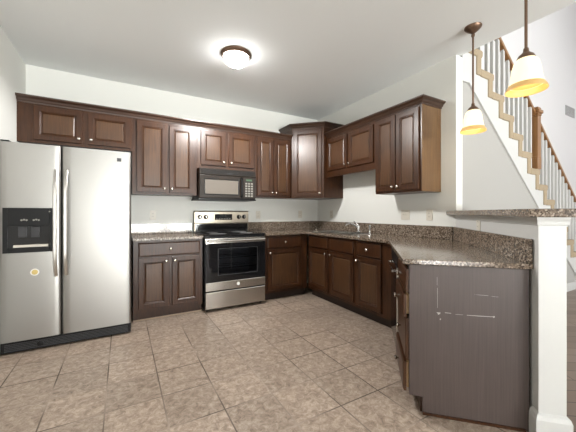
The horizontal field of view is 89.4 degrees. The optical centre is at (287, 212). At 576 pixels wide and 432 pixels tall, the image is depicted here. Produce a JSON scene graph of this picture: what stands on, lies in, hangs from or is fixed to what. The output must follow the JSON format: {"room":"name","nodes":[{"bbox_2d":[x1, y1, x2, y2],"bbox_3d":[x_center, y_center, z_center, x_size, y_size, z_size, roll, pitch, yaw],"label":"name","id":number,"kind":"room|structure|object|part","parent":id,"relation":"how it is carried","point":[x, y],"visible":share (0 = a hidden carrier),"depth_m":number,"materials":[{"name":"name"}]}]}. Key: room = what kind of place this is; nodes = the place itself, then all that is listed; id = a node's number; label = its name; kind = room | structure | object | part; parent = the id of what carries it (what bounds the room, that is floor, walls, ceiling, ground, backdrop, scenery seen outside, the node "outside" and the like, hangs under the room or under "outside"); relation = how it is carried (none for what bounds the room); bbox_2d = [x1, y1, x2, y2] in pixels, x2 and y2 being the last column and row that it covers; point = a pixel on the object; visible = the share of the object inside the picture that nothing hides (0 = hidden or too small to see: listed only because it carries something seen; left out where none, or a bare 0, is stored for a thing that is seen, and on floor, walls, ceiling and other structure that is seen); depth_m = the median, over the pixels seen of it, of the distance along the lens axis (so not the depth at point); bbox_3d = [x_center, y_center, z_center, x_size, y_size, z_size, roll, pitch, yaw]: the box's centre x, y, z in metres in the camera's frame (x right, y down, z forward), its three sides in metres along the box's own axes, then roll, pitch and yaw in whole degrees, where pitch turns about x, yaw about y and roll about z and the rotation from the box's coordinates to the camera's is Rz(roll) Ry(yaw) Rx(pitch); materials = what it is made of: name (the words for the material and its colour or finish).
{"room":"kitchen","nodes":[
{"label":"kitchen","id":0,"kind":"room"},
{"bbox_2d":[0,25,25,141],"bbox_3d":[-0.296,-0.203,-1.400,0.120,2.745,10.260,0,0,-30],"label":"wall","id":1,"kind":"structure","parent":0,"point":[12,66],"depth_m":2.64,"materials":[{"name":"paint"}]},
{"bbox_2d":[26,64,316,307],"bbox_3d":[-1.174,-0.203,4.073,4.010,2.745,0.120,0,0,-30],"label":"wall","id":2,"kind":"structure","parent":0,"point":[40,81],"depth_m":3.82,"materials":[{"name":"paint"}]},
{"bbox_2d":[17,101,131,154],"bbox_3d":[-2.263,-0.887,3.174,0.985,0.385,0.360,0,0,-30],"label":"upper cabinet","id":3,"kind":"object","parent":2,"relation":"attached to","point":[36,123],"visible":1,"depth_m":3.02,"materials":[{"name":"brown wood"}]},
{"bbox_3d":[-2.340,-0.892,2.970,0.395,0.335,0.020,0,0,-30],"label":"door","id":4,"kind":"part","parent":3,"relation":"part of","materials":[{"name":"brown wood"}]},
{"bbox_3d":[-2.339,-0.892,2.969,0.261,0.201,0.006,0,0,-30],"label":"door panel","id":5,"kind":"part","parent":3,"relation":"part of","materials":[{"name":"brown wood"}]},
{"bbox_3d":[-1.953,-0.892,3.190,0.394,0.335,0.020,0,0,-30],"label":"door","id":6,"kind":"part","parent":3,"relation":"part of","materials":[{"name":"brown wood"}]},
{"bbox_3d":[-1.953,-0.892,3.189,0.260,0.201,0.006,0,0,-30],"label":"door panel","id":7,"kind":"part","parent":3,"relation":"part of","materials":[{"name":"brown wood"}]},
{"bbox_2d":[15,92,292,139],"bbox_3d":[-1.278,-1.113,3.561,3.078,0.066,0.062,0,0,-30],"label":"crown molding","id":8,"kind":"structure","parent":3,"relation":"attached to","point":[20,97],"depth_m":3.32,"materials":[{"name":"brown wood"}]},
{"bbox_2d":[150,210,155,219],"bbox_3d":[-1.712,0.029,3.691,0.072,0.116,0.009,0,0,-30],"label":"wall outlet","id":9,"kind":"object","parent":2,"relation":"attached to","point":[152,212],"visible":1,"depth_m":3.69,"materials":[{"name":"white plastic"}]},
{"bbox_2d":[131,223,191,234],"bbox_3d":[-1.609,0.205,3.742,0.720,0.130,0.020,0,0,-30],"label":"backsplash","id":10,"kind":"structure","parent":2,"relation":"attached to","point":[136,229],"depth_m":3.72,"materials":[{"name":"white paint"}]},
{"bbox_2d":[131,118,196,196],"bbox_3d":[-1.522,-0.647,3.596,0.717,0.865,0.360,0,0,-30],"label":"upper cabinet","id":11,"kind":"object","parent":2,"relation":"attached to","point":[164,155],"visible":0.99,"depth_m":3.45,"materials":[{"name":"brown wood"}]},
{"bbox_3d":[-1.586,-0.645,3.399,0.321,0.810,0.020,0,0,-30],"label":"door","id":12,"kind":"part","parent":11,"relation":"part of","materials":[{"name":"brown wood"}]},
{"bbox_3d":[-1.586,-0.645,3.398,0.187,0.676,0.006,0,0,-30],"label":"door panel","id":13,"kind":"part","parent":11,"relation":"part of","materials":[{"name":"brown wood"}]},
{"bbox_3d":[-1.299,-0.645,3.562,0.288,0.810,0.020,0,0,-30],"label":"door","id":14,"kind":"part","parent":11,"relation":"part of","materials":[{"name":"brown wood"}]},
{"bbox_3d":[-1.299,-0.645,3.562,0.154,0.676,0.006,0,0,-30],"label":"door panel","id":15,"kind":"part","parent":11,"relation":"part of","materials":[{"name":"brown wood"}]},
{"bbox_2d":[197,127,254,171],"bbox_3d":[-0.868,-0.823,3.968,0.785,0.515,0.360,0,0,-30],"label":"upper cabinet","id":16,"kind":"object","parent":2,"relation":"attached to","point":[216,149],"visible":0.98,"depth_m":3.82,"materials":[{"name":"brown wood"}]},
{"bbox_3d":[-0.962,-0.830,3.754,0.320,0.440,0.020,0,0,-30],"label":"door","id":17,"kind":"part","parent":16,"relation":"part of","materials":[{"name":"brown wood"}]},
{"bbox_3d":[-0.961,-0.830,3.753,0.186,0.306,0.006,0,0,-30],"label":"door panel","id":18,"kind":"part","parent":16,"relation":"part of","materials":[{"name":"brown wood"}]},
{"bbox_2d":[191,167,255,201],"bbox_3d":[-0.859,-0.360,3.920,0.772,0.400,0.451,0,0,-30],"label":"microwave","id":19,"kind":"object","parent":16,"relation":"attached to","point":[213,184],"visible":0.99,"depth_m":3.75,"materials":[{"name":"black plastic"}]},
{"bbox_3d":[-0.850,-0.330,3.727,0.563,0.288,0.024,0,0,-30],"label":"door","id":20,"kind":"part","parent":19,"relation":"part of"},
{"bbox_3d":[-0.869,-0.170,3.939,0.772,0.020,0.403,0,0,-30],"label":"plate","id":21,"kind":"part","parent":19,"relation":"part of","materials":[{"name":"black plastic"}]},
{"bbox_3d":[-0.608,-0.333,3.830,0.024,0.267,0.047,0,0,-30],"label":"handle","id":22,"kind":"part","parent":19,"relation":"part of","materials":[{"name":"black plastic"}]},
{"bbox_3d":[-0.524,-0.330,3.914,0.180,0.288,0.022,0,0,-30],"label":"control panel","id":23,"kind":"part","parent":19,"relation":"part of","materials":[{"name":"black plastic"}]},
{"bbox_3d":[-0.629,-0.830,3.944,0.355,0.440,0.020,0,0,-30],"label":"door","id":24,"kind":"part","parent":16,"relation":"part of","materials":[{"name":"brown wood"}]},
{"bbox_3d":[-0.629,-0.830,3.943,0.221,0.306,0.006,0,0,-30],"label":"door panel","id":25,"kind":"part","parent":16,"relation":"part of","materials":[{"name":"brown wood"}]},
{"bbox_2d":[256,211,259,218],"bbox_3d":[-0.451,0.033,4.409,0.072,0.116,0.009,0,0,-30],"label":"wall outlet","id":26,"kind":"object","parent":2,"relation":"attached to","point":[257,212],"visible":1,"depth_m":4.40,"materials":[{"name":"white plastic"}]},
{"bbox_2d":[255,135,290,198],"bbox_3d":[-0.271,-0.647,4.308,0.585,0.865,0.360,0,0,-30],"label":"upper cabinet","id":27,"kind":"object","parent":2,"relation":"attached to","point":[272,155],"visible":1,"depth_m":4.17,"materials":[{"name":"brown wood"}]},
{"bbox_3d":[-0.320,-0.645,4.119,0.118,0.676,0.006,0,0,-30],"label":"door panel","id":28,"kind":"part","parent":27,"relation":"part of","materials":[{"name":"brown wood"}]},
{"bbox_3d":[-0.321,-0.645,4.120,0.252,0.810,0.020,0,0,-30],"label":"door","id":29,"kind":"part","parent":27,"relation":"part of","materials":[{"name":"brown wood"}]},
{"bbox_3d":[-0.087,-0.645,4.253,0.270,0.810,0.020,0,0,-30],"label":"door","id":30,"kind":"part","parent":27,"relation":"part of","materials":[{"name":"brown wood"}]},
{"bbox_3d":[-0.086,-0.645,4.252,0.136,0.676,0.006,0,0,-30],"label":"door panel","id":31,"kind":"part","parent":27,"relation":"part of","materials":[{"name":"brown wood"}]},
{"bbox_2d":[248,221,316,230],"bbox_3d":[-0.044,0.205,4.634,1.266,0.130,0.020,0,0,-30],"label":"backsplash","id":32,"kind":"structure","parent":2,"relation":"attached to","point":[286,225],"depth_m":4.60,"materials":[{"name":"brown stone"}]},
{"bbox_2d":[279,121,342,199],"bbox_3d":[0.353,-0.760,4.461,0.749,1.091,0.714,0,0,-30],"label":"upper cabinet","id":33,"kind":"object","parent":2,"relation":"attached to","point":[309,180],"visible":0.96,"depth_m":4.24,"materials":[{"name":"brown wood"}]},
{"bbox_3d":[0.283,-0.719,4.239,0.279,0.829,0.006,0,0,15],"label":"door panel","id":34,"kind":"part","parent":33,"relation":"part of","materials":[{"name":"brown wood"}]},
{"bbox_3d":[0.288,-0.727,4.258,0.473,1.023,0.016,0,0,14],"label":"frame","id":35,"kind":"part","parent":33,"relation":"part of","materials":[{"name":"brown wood"}]},
{"bbox_3d":[0.284,-0.719,4.240,0.413,0.963,0.020,0,0,14],"label":"door","id":36,"kind":"part","parent":33,"relation":"part of","materials":[{"name":"brown wood"}]},
{"bbox_3d":[0.327,-1.273,4.356,1.035,0.066,0.304,0,0,14],"label":"crown molding","id":37,"kind":"part","parent":33,"relation":"part of","materials":[{"name":"brown wood"}]},
{"bbox_2d":[0,283,575,431],"bbox_3d":[4.922,1.220,1.572,11.890,0.100,10.260,0,0,-30],"label":"floor","id":38,"kind":"structure","parent":0,"point":[306,362],"depth_m":2.05,"materials":[{"name":"beige tile"}]},
{"bbox_2d":[0,139,130,354],"bbox_3d":[-2.104,0.284,2.894,0.944,1.769,0.859,0,0,-30],"label":"refrigerator","id":39,"kind":"object","parent":38,"relation":"on","point":[65,212],"visible":1,"depth_m":2.56,"materials":[{"name":"grey metal"}]},
{"bbox_3d":[-2.198,0.160,2.409,0.052,0.095,0.018,0,0,-30],"label":"dispenser lever","id":40,"kind":"part","parent":39,"relation":"part of","materials":[{"name":"grey plastic"}]},
{"bbox_3d":[-2.178,0.146,2.448,0.322,0.372,0.050,0,0,-30],"label":"dispenser frame","id":41,"kind":"part","parent":39,"relation":"part of","materials":[{"name":"black plastic"}]},
{"bbox_3d":[-2.180,0.241,2.480,0.400,1.647,0.073,0,0,-30],"label":"freezer door","id":42,"kind":"part","parent":39,"relation":"part of","materials":[{"name":"silver metal"}]},
{"bbox_3d":[-2.127,0.160,2.450,0.052,0.095,0.018,0,0,-30],"label":"dispenser lever","id":43,"kind":"part","parent":39,"relation":"part of","materials":[{"name":"grey plastic"}]},
{"bbox_3d":[-1.998,0.087,2.499,0.028,0.925,0.069,0,0,-30],"label":"handle","id":44,"kind":"part","parent":39,"relation":"part of","materials":[{"name":"silver metal"}]},
{"bbox_3d":[-1.935,0.087,2.535,0.028,0.925,0.069,0,0,-30],"label":"handle","id":45,"kind":"part","parent":39,"relation":"part of","materials":[{"name":"silver metal"}]},
{"bbox_3d":[-1.767,0.241,2.715,0.534,1.647,0.073,0,0,-30],"label":"fresh food door","id":46,"kind":"part","parent":39,"relation":"part of","materials":[{"name":"silver metal"}]},
{"bbox_2d":[132,239,201,321],"bbox_3d":[-1.452,0.736,3.477,0.718,0.867,0.636,0,0,-30],"label":"base cabinet","id":47,"kind":"object","parent":38,"relation":"on","point":[166,274],"visible":1,"depth_m":3.22,"materials":[{"name":"brown wood"}]},
{"bbox_3d":[-1.454,0.758,3.158,0.302,0.544,0.020,0,0,-30],"label":"door","id":48,"kind":"part","parent":47,"relation":"part of","materials":[{"name":"brown wood"}]},
{"bbox_3d":[-1.454,0.758,3.157,0.168,0.410,0.006,0,0,-30],"label":"door panel","id":49,"kind":"part","parent":47,"relation":"part of","materials":[{"name":"brown wood"}]},
{"bbox_2d":[131,223,202,240],"bbox_3d":[-1.455,0.220,3.479,0.726,0.160,0.630,0,0,-30],"label":"countertop","id":50,"kind":"structure","parent":47,"relation":"on","point":[169,231],"depth_m":3.61,"materials":[{"name":"brown stone"}]},
{"bbox_3d":[-1.346,1.163,3.291,0.718,0.013,0.014,0,0,-30],"label":"shoe molding","id":51,"kind":"part","parent":47,"relation":"part of","materials":[{"name":"brown wood"}]},
{"bbox_3d":[-1.308,0.398,3.241,0.638,0.148,0.020,0,0,-30],"label":"drawer","id":52,"kind":"part","parent":47,"relation":"part of","materials":[{"name":"brown wood"}]},
{"bbox_3d":[-1.162,0.758,3.324,0.302,0.544,0.020,0,0,-30],"label":"door","id":53,"kind":"part","parent":47,"relation":"part of","materials":[{"name":"brown wood"}]},
{"bbox_3d":[-1.162,0.758,3.323,0.168,0.410,0.006,0,0,-30],"label":"door panel","id":54,"kind":"part","parent":47,"relation":"part of","materials":[{"name":"brown wood"}]},
{"bbox_2d":[193,211,264,311],"bbox_3d":[-0.772,0.572,3.817,0.772,1.194,0.715,0,0,-30],"label":"range","id":55,"kind":"object","parent":38,"relation":"on","point":[233,258],"visible":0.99,"depth_m":3.66,"materials":[{"name":"silver metal"}]},
{"bbox_3d":[-0.913,0.205,4.065,0.744,0.106,0.005,0,0,-30],"label":"backguard panel","id":56,"kind":"part","parent":55,"relation":"part of","materials":[{"name":"metal"}]},
{"bbox_3d":[-0.900,0.060,4.069,0.245,0.080,0.002,0,0,-30],"label":"display panel","id":57,"kind":"part","parent":55,"relation":"part of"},
{"bbox_2d":[194,231,264,236],"bbox_3d":[-0.771,0.273,3.814,0.772,0.023,0.580,0,0,-30],"label":"cooktop","id":58,"kind":"object","parent":55,"relation":"in","point":[204,233],"depth_m":3.67,"materials":[{"name":"black glass"}]},
{"bbox_3d":[-0.632,1.032,3.571,0.760,0.196,0.035,0,0,-30],"label":"storage drawer","id":59,"kind":"part","parent":55,"relation":"part of","materials":[{"name":"silver metal"}]},
{"bbox_2d":[205,236,264,282],"bbox_3d":[-0.697,0.569,3.686,0.760,0.533,0.414,0,0,-30],"label":"oven","id":60,"kind":"object","parent":55,"relation":"in","point":[228,259],"depth_m":3.65,"materials":[{"name":"silver metal"}]},
{"bbox_3d":[-0.631,0.870,3.570,0.760,0.100,0.037,0,0,-30],"label":"panel","id":61,"kind":"part","parent":55,"relation":"part of","materials":[{"name":"silver metal"}]},
{"bbox_2d":[264,234,306,299],"bbox_3d":[-0.153,0.736,4.217,0.664,0.867,0.636,0,0,-30],"label":"base cabinet","id":62,"kind":"object","parent":38,"relation":"on","point":[285,255],"visible":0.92,"depth_m":3.97,"materials":[{"name":"brown wood"}]},
{"bbox_3d":[-0.044,0.398,3.961,0.520,0.148,0.020,0,0,-30],"label":"drawer","id":63,"kind":"part","parent":62,"relation":"part of","materials":[{"name":"brown wood"}]},
{"bbox_3d":[-0.044,0.758,3.961,0.520,0.544,0.020,0,0,-30],"label":"door","id":64,"kind":"part","parent":62,"relation":"part of","materials":[{"name":"brown wood"}]},
{"bbox_3d":[-0.043,0.758,3.960,0.386,0.410,0.006,0,0,-30],"label":"door panel","id":65,"kind":"part","parent":62,"relation":"part of","materials":[{"name":"brown wood"}]},
{"bbox_2d":[309,234,359,314],"bbox_3d":[0.762,0.736,3.856,0.636,0.867,0.962,0,0,-30],"label":"base cabinet","id":66,"kind":"object","parent":38,"relation":"on","point":[332,264],"visible":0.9,"depth_m":3.64,"materials":[{"name":"brown wood"}]},
{"bbox_3d":[0.405,0.758,3.924,0.020,0.544,0.430,0,0,-30],"label":"door","id":67,"kind":"part","parent":66,"relation":"part of","materials":[{"name":"brown wood"}]},
{"bbox_3d":[0.404,0.758,3.924,0.006,0.410,0.296,0,0,-30],"label":"door panel","id":68,"kind":"part","parent":66,"relation":"part of","materials":[{"name":"brown wood"}]},
{"bbox_3d":[0.641,0.758,3.508,0.006,0.410,0.298,0,0,-30],"label":"door panel","id":69,"kind":"part","parent":66,"relation":"part of","materials":[{"name":"brown wood"}]},
{"bbox_3d":[0.642,0.758,3.508,0.020,0.544,0.432,0,0,-30],"label":"door","id":70,"kind":"part","parent":66,"relation":"part of","materials":[{"name":"brown wood"}]},
{"bbox_2d":[355,240,391,327],"bbox_3d":[1.129,0.736,3.211,0.636,0.867,0.520,0,0,-30],"label":"base cabinet","id":71,"kind":"object","parent":38,"relation":"on","point":[373,271],"visible":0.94,"depth_m":3.05,"materials":[{"name":"brown wood"}]},
{"bbox_3d":[0.859,0.758,3.123,0.006,0.410,0.230,0,0,-30],"label":"door panel","id":72,"kind":"part","parent":71,"relation":"part of","materials":[{"name":"brown wood"}]},
{"bbox_3d":[0.860,0.398,3.124,0.020,0.148,0.364,0,0,-30],"label":"drawer","id":73,"kind":"part","parent":71,"relation":"part of","materials":[{"name":"brown wood"}]},
{"bbox_3d":[0.860,0.758,3.124,0.020,0.544,0.364,0,0,-30],"label":"door","id":74,"kind":"part","parent":71,"relation":"part of","materials":[{"name":"brown wood"}]},
{"bbox_2d":[387,247,399,345],"bbox_3d":[1.173,0.739,2.379,0.651,0.861,0.598,0,0,15],"label":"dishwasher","id":75,"kind":"object","parent":38,"relation":"on","point":[393,265],"visible":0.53,"depth_m":2.38,"materials":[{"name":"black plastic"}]},
{"bbox_3d":[0.875,0.445,2.460,0.034,0.020,0.502,0,0,15],"label":"handle","id":76,"kind":"part","parent":75,"relation":"part of","materials":[{"name":"silver metal"}]},
{"bbox_3d":[0.911,0.735,2.467,0.032,0.640,0.562,0,0,15],"label":"door","id":77,"kind":"part","parent":75,"relation":"part of","materials":[{"name":"silver metal"}]},
{"bbox_3d":[0.909,0.360,2.451,0.028,0.104,0.594,0,0,15],"label":"control panel","id":78,"kind":"part","parent":75,"relation":"part of","materials":[{"name":"black plastic"}]},
{"bbox_3d":[0.832,0.735,2.180,0.034,0.640,0.032,0,0,15],"label":"door edge trim","id":79,"kind":"part","parent":75,"relation":"part of","materials":[{"name":"silver metal"}]},
{"bbox_2d":[394,258,528,431],"bbox_3d":[1.028,0.736,1.858,0.662,0.866,0.472,0,0,15],"label":"base cabinet","id":80,"kind":"object","parent":38,"relation":"on","point":[462,338],"visible":0.94,"depth_m":1.63,"materials":[{"name":"brown wood"}]},
{"bbox_2d":[248,221,532,268],"bbox_3d":[0.699,0.220,3.132,1.461,0.160,3.365,0,0,-30],"label":"countertop","id":81,"kind":"structure","parent":80,"relation":"on","point":[412,244],"depth_m":2.40,"materials":[{"name":"brown stone"}]},
{"bbox_2d":[313,230,373,234],"bbox_3d":[0.735,0.352,3.894,0.430,0.176,0.800,0,0,-30],"label":"sink","id":82,"kind":"object","parent":81,"relation":"in","point":[333,231],"visible":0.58,"depth_m":3.91,"materials":[{"name":"silver metal"}]},
{"bbox_2d":[339,233,362,234],"bbox_3d":[0.818,0.355,3.722,0.323,0.170,0.348,0,0,-30],"label":"basin","id":83,"kind":"object","parent":82,"relation":"in","point":[339,233],"depth_m":3.88,"materials":[{"name":"silver metal"}]},
{"bbox_2d":[345,221,360,232],"bbox_3d":[0.864,0.188,3.863,0.211,0.150,0.108,0,0,-30],"label":"faucet","id":84,"kind":"object","parent":81,"relation":"on","point":[355,225],"visible":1,"depth_m":3.86,"materials":[{"name":"silver metal"}]},
{"bbox_3d":[0.749,0.547,1.937,0.020,0.134,0.444,0,0,15],"label":"drawer","id":85,"kind":"part","parent":80,"relation":"part of","materials":[{"name":"brown wood"}]},
{"bbox_3d":[0.750,0.966,1.937,0.020,0.172,0.444,0,0,15],"label":"drawer","id":86,"kind":"part","parent":80,"relation":"part of","materials":[{"name":"brown wood"}]},
{"bbox_3d":[0.762,0.747,1.933,0.020,0.243,0.444,0,0,15],"label":"drawer","id":87,"kind":"part","parent":80,"relation":"part of","materials":[{"name":"brown wood"}]},
{"bbox_3d":[0.762,0.402,1.933,0.020,0.136,0.444,0,0,15],"label":"drawer","id":88,"kind":"part","parent":80,"relation":"part of","materials":[{"name":"brown wood"}]},
{"bbox_3d":[1.024,1.163,1.620,0.506,0.012,0.010,0,0,15],"label":"shoe molding","id":89,"kind":"part","parent":80,"relation":"part of","materials":[{"name":"brown wood"}]},
{"bbox_2d":[460,37,575,275],"bbox_3d":[3.050,-0.590,4.238,3.766,3.520,1.033,0,0,-30],"label":"staircase","id":90,"kind":"structure","parent":38,"relation":"on","point":[538,166],"depth_m":3.59,"materials":[{"name":"white paint"}]},
{"bbox_3d":[2.666,-1.803,3.503,1.300,1.059,0.060,0,0,-30],"label":"handrail","id":91,"kind":"part","parent":90,"relation":"part of","materials":[{"name":"brown wood"}]},
{"bbox_3d":[3.261,-0.921,3.842,0.096,0.700,0.096,0,0,-30],"label":"newel post","id":92,"kind":"part","parent":90,"relation":"part of","materials":[{"name":"brown wood"}]},
{"bbox_3d":[3.961,-0.631,4.240,1.480,1.218,0.060,0,0,-30],"label":"handrail","id":93,"kind":"part","parent":90,"relation":"part of","materials":[{"name":"brown wood"}]},
{"bbox_2d":[0,0,575,119],"bbox_3d":[1.425,-1.685,-0.420,3.840,0.220,10.260,0,0,-30],"label":"ceiling","id":94,"kind":"structure","parent":0,"point":[310,59],"depth_m":2.66,"materials":[{"name":"paint"}]},
{"bbox_2d":[220,45,250,68],"bbox_3d":[-0.516,-1.498,2.888,0.302,0.152,0.302,0,0,-30],"label":"ceiling light","id":95,"kind":"object","parent":94,"relation":"attached to","point":[236,57],"visible":1,"depth_m":2.81,"materials":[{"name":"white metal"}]},
{"bbox_3d":[-0.516,-1.498,2.888,0.247,0.101,0.247,0,0,-30],"label":"lamp shade","id":96,"kind":"part","parent":95,"relation":"part of","materials":[{"name":"white glass"}]},
{"bbox_2d":[460,22,486,134],"bbox_3d":[1.569,-1.131,2.468,0.195,0.888,0.195,0,0,-30],"label":"pendant light","id":97,"kind":"object","parent":94,"relation":"hanging from","point":[473,123],"visible":1,"depth_m":2.44,"materials":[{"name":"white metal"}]},
{"bbox_3d":[1.569,-1.198,2.468,0.015,0.586,0.015,0,0,-30],"label":"rod","id":98,"kind":"part","parent":97,"relation":"part of","materials":[{"name":"brown metal"}]},
{"bbox_3d":[1.569,-0.792,2.468,0.166,0.144,0.166,0,0,-30],"label":"lamp shade","id":99,"kind":"part","parent":97,"relation":"part of","materials":[{"name":"beige glass"}]},
{"bbox_2d":[505,0,548,97],"bbox_3d":[1.343,-1.131,1.641,0.195,0.888,0.195,0,0,-30],"label":"pendant light","id":100,"kind":"object","parent":94,"relation":"hanging from","point":[527,78],"visible":1,"depth_m":1.62,"materials":[{"name":"beige glass"}]},
{"bbox_3d":[1.343,-1.198,1.641,0.015,0.586,0.015,0,0,-30],"label":"rod","id":101,"kind":"part","parent":100,"relation":"part of","materials":[{"name":"brown metal"}]},
{"bbox_3d":[1.343,-0.792,1.641,0.166,0.144,0.166,0,0,-30],"label":"lamp shade","id":102,"kind":"part","parent":100,"relation":"part of","materials":[{"name":"beige glass"}]},
{"bbox_2d":[317,55,461,226],"bbox_3d":[1.136,-0.203,3.956,0.110,2.745,2.370,0,0,-30],"label":"wall","id":103,"kind":"structure","parent":0,"point":[360,203],"depth_m":3.30,"materials":[{"name":"paint"}]},
{"bbox_2d":[327,121,375,177],"bbox_3d":[0.906,-0.795,3.881,0.360,0.570,0.940,0,0,-30],"label":"upper cabinet","id":104,"kind":"object","parent":103,"relation":"attached to","point":[351,151],"visible":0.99,"depth_m":3.73,"materials":[{"name":"brown wood"}]},
{"bbox_3d":[0.671,-0.818,4.010,0.006,0.311,0.288,0,0,-30],"label":"door panel","id":105,"kind":"part","parent":104,"relation":"part of","materials":[{"name":"brown wood"}]},
{"bbox_3d":[0.672,-0.818,4.011,0.020,0.445,0.422,0,0,-30],"label":"door","id":106,"kind":"part","parent":104,"relation":"part of","materials":[{"name":"brown wood"}]},
{"bbox_3d":[0.897,-0.818,3.614,0.006,0.311,0.301,0,0,-30],"label":"door panel","id":107,"kind":"part","parent":104,"relation":"part of","materials":[{"name":"brown wood"}]},
{"bbox_3d":[0.898,-0.818,3.614,0.020,0.445,0.435,0,0,-30],"label":"door","id":108,"kind":"part","parent":104,"relation":"part of","materials":[{"name":"brown wood"}]},
{"bbox_2d":[317,221,452,239],"bbox_3d":[1.077,0.205,3.925,0.020,0.130,2.320,0,0,-30],"label":"backsplash","id":109,"kind":"structure","parent":103,"relation":"attached to","point":[440,232],"depth_m":3.50,"materials":[{"name":"brown stone"}]},
{"bbox_2d":[401,210,409,219],"bbox_3d":[1.373,0.025,3.411,0.017,0.116,0.118,0,0,-30],"label":"light switch","id":110,"kind":"object","parent":103,"relation":"attached to","point":[405,214],"visible":1,"depth_m":3.41,"materials":[{"name":"white plastic"}]},
{"bbox_2d":[375,104,440,194],"bbox_3d":[1.289,-0.647,3.208,0.360,0.865,0.604,0,0,-30],"label":"upper cabinet","id":111,"kind":"object","parent":103,"relation":"attached to","point":[408,141],"visible":1,"depth_m":3.02,"materials":[{"name":"brown wood"}]},
{"bbox_2d":[324,94,445,137],"bbox_3d":[1.072,-1.113,3.588,0.361,0.066,1.584,0,0,-30],"label":"crown molding","id":112,"kind":"structure","parent":111,"relation":"attached to","point":[422,99],"depth_m":3.17,"materials":[{"name":"brown wood"}]},
{"bbox_3d":[1.093,-0.645,3.271,0.020,0.820,0.278,0,0,-30],"label":"door","id":113,"kind":"part","parent":111,"relation":"part of","materials":[{"name":"brown wood"}]},
{"bbox_3d":[1.092,-0.645,3.270,0.006,0.686,0.144,0,0,-30],"label":"door panel","id":114,"kind":"part","parent":111,"relation":"part of","materials":[{"name":"brown wood"}]},
{"bbox_3d":[1.185,-0.647,3.151,0.020,0.865,0.600,0,0,-30],"label":"frame","id":115,"kind":"part","parent":111,"relation":"part of","materials":[{"name":"brown wood"}]},
{"bbox_3d":[1.236,-0.645,3.018,0.006,0.686,0.144,0,0,-30],"label":"door panel","id":116,"kind":"part","parent":111,"relation":"part of","materials":[{"name":"brown wood"}]},
{"bbox_3d":[1.237,-0.645,3.018,0.020,0.820,0.278,0,0,-30],"label":"door","id":117,"kind":"part","parent":111,"relation":"part of","materials":[{"name":"brown wood"}]},
{"bbox_3d":[1.460,-0.647,2.960,0.308,0.865,0.004,0,0,-30],"label":"panel","id":118,"kind":"part","parent":111,"relation":"part of","materials":[{"name":"brown wood"}]},
{"bbox_2d":[426,210,432,219],"bbox_3d":[1.528,0.025,3.146,0.009,0.116,0.072,0,0,-30],"label":"wall outlet","id":119,"kind":"object","parent":103,"relation":"attached to","point":[429,213],"visible":1,"depth_m":3.14,"materials":[{"name":"white plastic"}]},
{"bbox_2d":[456,215,566,416],"bbox_3d":[1.546,0.597,2.218,0.118,1.147,1.536,0,0,15],"label":"wall","id":120,"kind":"structure","parent":0,"point":[548,275],"depth_m":1.48,"materials":[{"name":"white paint"}]},
{"bbox_2d":[476,220,480,230],"bbox_3d":[1.500,0.090,2.295,0.009,0.116,0.072,0,0,15],"label":"wall outlet","id":121,"kind":"object","parent":120,"relation":"attached to","point":[478,223],"visible":0.81,"depth_m":2.28,"materials":[{"name":"white plastic"}]},
{"bbox_2d":[453,227,532,263],"bbox_3d":[1.471,0.205,2.223,0.020,0.130,1.417,0,0,15],"label":"backsplash","id":122,"kind":"structure","parent":120,"relation":"attached to","point":[518,248],"depth_m":1.88,"materials":[{"name":"brown stone"}]},
{"bbox_2d":[446,209,575,216],"bbox_3d":[1.655,0.001,2.170,0.495,0.042,1.650,0,0,15],"label":"bar","id":123,"kind":"object","parent":120,"relation":"on","point":[499,212],"visible":1,"depth_m":1.53,"materials":[{"name":"brown stone"}]},
{"bbox_2d":[454,215,571,225],"bbox_3d":[1.534,0.044,2.175,0.144,0.041,1.474,0,0,15],"label":"trim","id":124,"kind":"structure","parent":120,"relation":"attached to","point":[554,221],"depth_m":1.62,"materials":[{"name":"white paint"}]},
{"bbox_2d":[529,406,572,431],"bbox_3d":[1.488,1.097,2.009,0.154,0.145,1.138,0,0,15],"label":"baseboard","id":125,"kind":"structure","parent":120,"relation":"attached to","point":[538,422],"depth_m":1.47,"materials":[{"name":"white paint"}]},
{"bbox_2d":[462,82,575,282],"bbox_3d":[3.176,-0.091,3.800,3.279,2.523,0.039,0,0,-30],"label":"wall","id":126,"kind":"structure","parent":0,"point":[490,180],"depth_m":3.24,"materials":[{"name":"beige paint"}]},
{"bbox_2d":[567,281,575,291],"bbox_3d":[3.135,1.110,3.744,3.145,0.120,0.016,0,0,-30],"label":"baseboard","id":127,"kind":"structure","parent":126,"relation":"attached to","point":[571,285],"depth_m":4.38,"materials":[{"name":"white paint"}]},
{"bbox_2d":[482,2,575,195],"bbox_3d":[4.692,-2.430,5.906,8.000,7.200,0.120,0,0,-30],"label":"wall","id":128,"kind":"structure","parent":0,"point":[552,38],"depth_m":6.67,"materials":[{"name":"paint"}]},
{"bbox_2d":[565,105,574,117],"bbox_3d":[6.829,-2.445,7.044,0.540,0.230,0.014,0,0,-30],"label":"air vent","id":129,"kind":"object","parent":128,"relation":"in","point":[567,111],"visible":1,"depth_m":7.03,"materials":[{"name":"white metal"}]}
]}

